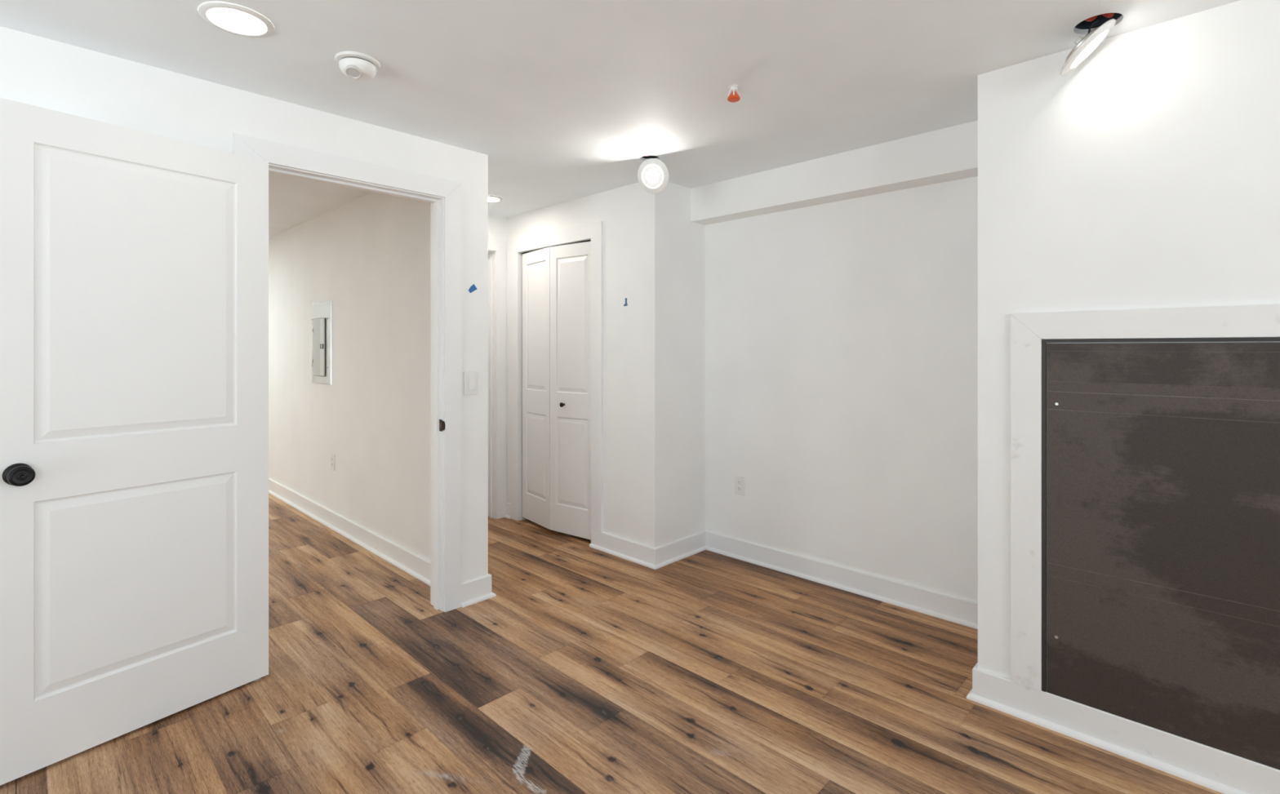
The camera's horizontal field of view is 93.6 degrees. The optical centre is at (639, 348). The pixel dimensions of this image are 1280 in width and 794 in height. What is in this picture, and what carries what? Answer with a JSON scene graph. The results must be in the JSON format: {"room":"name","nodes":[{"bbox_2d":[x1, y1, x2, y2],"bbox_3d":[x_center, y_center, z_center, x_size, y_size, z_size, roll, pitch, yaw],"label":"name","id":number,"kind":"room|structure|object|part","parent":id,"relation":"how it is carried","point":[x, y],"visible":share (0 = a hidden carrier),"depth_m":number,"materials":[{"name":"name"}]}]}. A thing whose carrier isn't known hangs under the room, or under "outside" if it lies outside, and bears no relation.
{"room":"empty bedroom","nodes":[
{"label":"empty bedroom","id":0,"kind":"room"},
{"bbox_2d":[0,26,488,582],"bbox_3d":[-2.480,0.142,1.503,0.120,2.320,4.714,0,0,44],"label":"wall","id":1,"kind":"structure","parent":0,"point":[35,70],"depth_m":2.45,"materials":[{"name":"white paint"}]},
{"bbox_2d":[232,133,461,612],"bbox_3d":[-1.291,0.233,2.731,0.156,2.139,0.972,0,0,44],"label":"doorway","id":2,"kind":"structure","parent":1,"relation":"in","point":[444,196],"depth_m":2.98,"materials":[{"name":"white paint"}]},
{"bbox_2d":[0,97,268,786],"bbox_3d":[-1.675,0.275,2.061,0.089,2.032,0.772,0,0,35],"label":"door","id":3,"kind":"structure","parent":2,"relation":"attached to","point":[134,264],"depth_m":2.01,"materials":[{"name":"white paint"}]},
{"bbox_3d":[-1.845,0.378,1.788,0.056,0.066,0.066,0,0,35],"label":"knob","id":4,"kind":"part","parent":3,"relation":"part of","materials":[{"name":"black metal"}]},
{"bbox_3d":[-0.980,0.382,2.976,0.050,0.058,0.006,0,0,44],"label":"strike plate","id":5,"kind":"part","parent":2,"relation":"part of","materials":[{"name":"brown metal"}]},
{"bbox_2d":[463,371,478,395],"bbox_3d":[-0.863,0.176,3.078,0.015,0.120,0.082,0,0,44],"label":"light switch","id":6,"kind":"object","parent":1,"relation":"attached to","point":[470,378],"visible":1,"depth_m":3.07,"materials":[{"name":"white plastic"}]},
{"bbox_2d":[468,284,476,293],"bbox_3d":[-0.861,-0.309,3.091,0.003,0.049,0.053,0,0,41],"label":"scrap","id":7,"kind":"object","parent":1,"relation":"attached to","point":[473,287],"visible":1,"depth_m":3.09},
{"bbox_2d":[461,573,496,608],"bbox_3d":[-1.274,1.246,3.522,1.252,0.114,0.194,0,0,44],"label":"baseboard","id":8,"kind":"structure","parent":1,"relation":"attached to","point":[477,590],"depth_m":3.09,"materials":[{"name":"white paint"}]},
{"bbox_3d":[-1.274,1.293,3.522,1.252,0.019,0.194,0,0,44],"label":"shoe molding","id":9,"kind":"part","parent":8,"relation":"part of","materials":[{"name":"white paint"}]},
{"bbox_2d":[268,191,430,586],"bbox_3d":[-2.486,0.142,4.685,4.312,2.320,0.147,0,0,44],"label":"wall","id":10,"kind":"structure","parent":0,"point":[369,255],"depth_m":4.04,"materials":[{"name":"white paint"}]},
{"bbox_2d":[311,300,331,385],"bbox_3d":[-2.416,-0.043,4.540,0.408,0.622,0.023,0,0,44],"label":"breaker panel","id":11,"kind":"object","parent":10,"relation":"attached to","point":[321,311],"visible":1,"depth_m":4.51,"materials":[{"name":"silver metal"}]},
{"bbox_3d":[-2.435,-0.011,4.554,0.255,0.433,0.003,0,0,44],"label":"panel door","id":12,"kind":"part","parent":11,"relation":"part of","materials":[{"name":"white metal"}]},
{"bbox_2d":[330,453,334,471],"bbox_3d":[-2.244,0.829,4.384,0.072,0.117,0.009,0,0,44],"label":"wall outlet","id":13,"kind":"object","parent":10,"relation":"attached to","point":[332,456],"visible":1,"depth_m":4.38,"materials":[{"name":"white plastic"}]},
{"bbox_2d":[488,214,506,240],"bbox_3d":[-1.232,0.142,4.553,0.120,2.320,1.406,0,0,44],"label":"wall","id":14,"kind":"structure","parent":0,"point":[496,224],"depth_m":4.61,"materials":[{"name":"white paint"}]},
{"bbox_2d":[488,253,488,515],"bbox_3d":[-1.428,0.277,4.393,0.035,2.028,0.726,0,0,44],"label":"door","id":15,"kind":"structure","parent":14,"relation":"in","point":[488,254],"depth_m":4.63,"materials":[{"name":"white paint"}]},
{"bbox_2d":[488,238,507,519],"bbox_3d":[-1.386,0.233,4.381,0.136,2.139,0.893,0,0,44],"label":"trim","id":16,"kind":"structure","parent":14,"relation":"attached to","point":[497,248],"depth_m":4.62,"materials":[{"name":"white paint"}]},
{"bbox_2d":[506,182,705,547],"bbox_3d":[-0.306,0.142,4.298,1.566,2.320,0.485,0,0,44],"label":"wall","id":17,"kind":"structure","parent":0,"point":[654,255],"depth_m":3.74,"materials":[{"name":"white paint"}]},
{"bbox_2d":[504,502,511,519],"bbox_3d":[-1.011,1.246,4.622,0.062,0.114,0.030,0,0,44],"label":"baseboard","id":18,"kind":"structure","parent":17,"relation":"attached to","point":[508,515],"depth_m":4.62,"materials":[{"name":"white paint"}]},
{"bbox_3d":[-1.016,1.293,4.616,0.062,0.019,0.016,0,0,44],"label":"shoe molding","id":19,"kind":"part","parent":18,"relation":"part of","materials":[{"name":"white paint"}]},
{"bbox_2d":[506,221,603,532],"bbox_3d":[-0.594,0.238,4.312,1.088,2.128,0.137,0,0,44],"label":"trim","id":20,"kind":"structure","parent":17,"relation":"attached to","point":[593,233],"depth_m":4.45,"materials":[{"name":"white paint"}]},
{"bbox_2d":[522,241,591,540],"bbox_3d":[-0.612,0.280,4.253,0.815,1.990,0.099,0,0,44],"label":"door","id":21,"kind":"structure","parent":17,"relation":"in","point":[557,280],"depth_m":4.19,"materials":[{"name":"white paint"}]},
{"bbox_2d":[0,493,1223,793],"bbox_3d":[-0.996,1.353,1.119,14.007,0.100,6.464,0,0,44],"label":"floor","id":22,"kind":"structure","parent":0,"point":[588,670],"depth_m":2.23,"materials":[{"name":"brown wood"}]},
{"bbox_2d":[0,0,1239,237],"bbox_3d":[-1.037,-1.026,1.086,11.640,0.016,6.360,0,0,44],"label":"ceiling","id":23,"kind":"structure","parent":0,"point":[565,100],"depth_m":2.16,"materials":[{"name":"white paint"}]},
{"bbox_2d":[198,1,274,37],"bbox_3d":[-1.245,-1.013,1.857,0.196,0.008,0.196,0,0,44],"label":"recessed light","id":24,"kind":"object","parent":23,"relation":"in","point":[232,18],"visible":1,"depth_m":1.84,"materials":[{"name":"white plastic"}]},
{"bbox_2d":[334,51,381,80],"bbox_3d":[-0.998,-0.985,2.126,0.148,0.064,0.148,0,0,44],"label":"smoke detector","id":25,"kind":"object","parent":23,"relation":"attached to","point":[359,66],"visible":1,"depth_m":2.09,"materials":[{"name":"white plastic"}]},
{"bbox_3d":[-0.998,-1.012,2.126,0.148,0.011,0.148,0,0,44],"label":"plate","id":26,"kind":"part","parent":25,"relation":"part of","materials":[{"name":"white plastic"}]},
{"bbox_2d":[488,195,502,202],"bbox_3d":[-1.020,-1.013,4.067,0.176,0.008,0.176,0,0,44],"label":"recessed light","id":27,"kind":"object","parent":23,"relation":"in","point":[491,198],"visible":0.62,"depth_m":4.06,"materials":[{"name":"white plastic"}]},
{"bbox_2d":[637,156,669,194],"bbox_3d":[0.071,-0.933,3.220,0.184,0.193,0.074,0,0,29],"label":"light","id":28,"kind":"object","parent":23,"relation":"hanging from","point":[653,175],"visible":1,"depth_m":3.21,"materials":[{"name":"plastic"}]},
{"bbox_2d":[727,84,740,102],"bbox_3d":[0.364,-0.991,2.334,0.049,0.052,0.049,0,0,44],"label":"sprinkler head","id":29,"kind":"object","parent":23,"relation":"attached to","point":[734,96],"visible":1,"depth_m":2.32},
{"bbox_3d":[0.364,-0.989,2.332,0.031,0.027,0.042,0,0,44],"label":"frame arm","id":30,"kind":"part","parent":29,"relation":"part of","materials":[{"name":"white plastic"}]},
{"bbox_2d":[1060,18,1115,75],"bbox_3d":[1.418,-0.959,1.904,0.145,0.142,0.184,0,0,44],"label":"light","id":31,"kind":"object","parent":23,"relation":"hanging from","point":[1091,41],"visible":1,"depth_m":1.88,"materials":[{"name":"plastic"}]},
{"bbox_2d":[1075,13,1121,28],"bbox_3d":[1.434,-1.102,1.881,0.184,0.141,0.184,0,0,44],"label":"junction box","id":32,"kind":"object","parent":23,"relation":"in","point":[1103,18],"visible":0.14,"depth_m":1.95,"materials":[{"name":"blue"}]},
{"bbox_2d":[705,176,977,602],"bbox_3d":[-0.090,0.142,4.511,8.000,2.320,0.120,0,0,44],"label":"wall","id":33,"kind":"structure","parent":0,"point":[842,336],"depth_m":3.23,"materials":[{"name":"white paint"}]},
{"bbox_2d":[734,475,744,496],"bbox_3d":[0.619,0.853,3.735,0.072,0.117,0.009,0,0,44],"label":"wall outlet","id":34,"kind":"object","parent":33,"relation":"attached to","point":[739,481],"visible":1,"depth_m":3.73,"materials":[{"name":"white plastic"}]},
{"bbox_2d":[690,120,977,225],"bbox_3d":[1.011,-0.912,3.258,1.774,0.210,0.150,0,0,44],"label":"ceiling beam","id":35,"kind":"structure","parent":33,"relation":"attached to","point":[950,153],"depth_m":3.10,"materials":[{"name":"white paint"}]},
{"bbox_2d":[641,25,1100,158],"bbox_3d":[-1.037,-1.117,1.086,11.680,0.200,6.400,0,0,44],"label":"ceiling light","id":36,"kind":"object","parent":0,"point":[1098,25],"depth_m":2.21,"materials":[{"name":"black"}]},
{"bbox_2d":[977,0,1279,679],"bbox_3d":[3.222,0.142,0.779,4.850,2.320,0.640,0,0,44],"label":"wall","id":37,"kind":"structure","parent":0,"point":[1144,175],"depth_m":1.95,"materials":[{"name":"white paint"}]},
{"bbox_2d":[589,528,1279,793],"bbox_3d":[2.373,1.246,1.580,7.184,0.114,0.670,0,0,44],"label":"baseboard","id":38,"kind":"structure","parent":37,"relation":"attached to","point":[1221,771],"depth_m":2.14,"materials":[{"name":"white paint"}]},
{"bbox_3d":[0.051,1.293,3.922,0.590,0.019,0.501,0,0,44],"label":"shoe molding","id":39,"kind":"part","parent":38,"relation":"part of","materials":[{"name":"white paint"}]},
{"bbox_2d":[1010,304,1279,691],"bbox_3d":[1.726,0.532,1.769,1.101,1.313,0.017,0,0,44],"label":"trim panel","id":40,"kind":"object","parent":37,"relation":"attached to","point":[1028,331],"visible":1,"depth_m":2.09,"materials":[{"name":"white wood"}]},
{"bbox_2d":[1041,337,1279,769],"bbox_3d":[1.727,0.579,1.770,0.916,1.220,0.013,0,0,44],"label":"access panel","id":41,"kind":"object","parent":40,"relation":"attached to","point":[1161,461],"visible":1,"depth_m":1.86,"materials":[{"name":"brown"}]}
]}

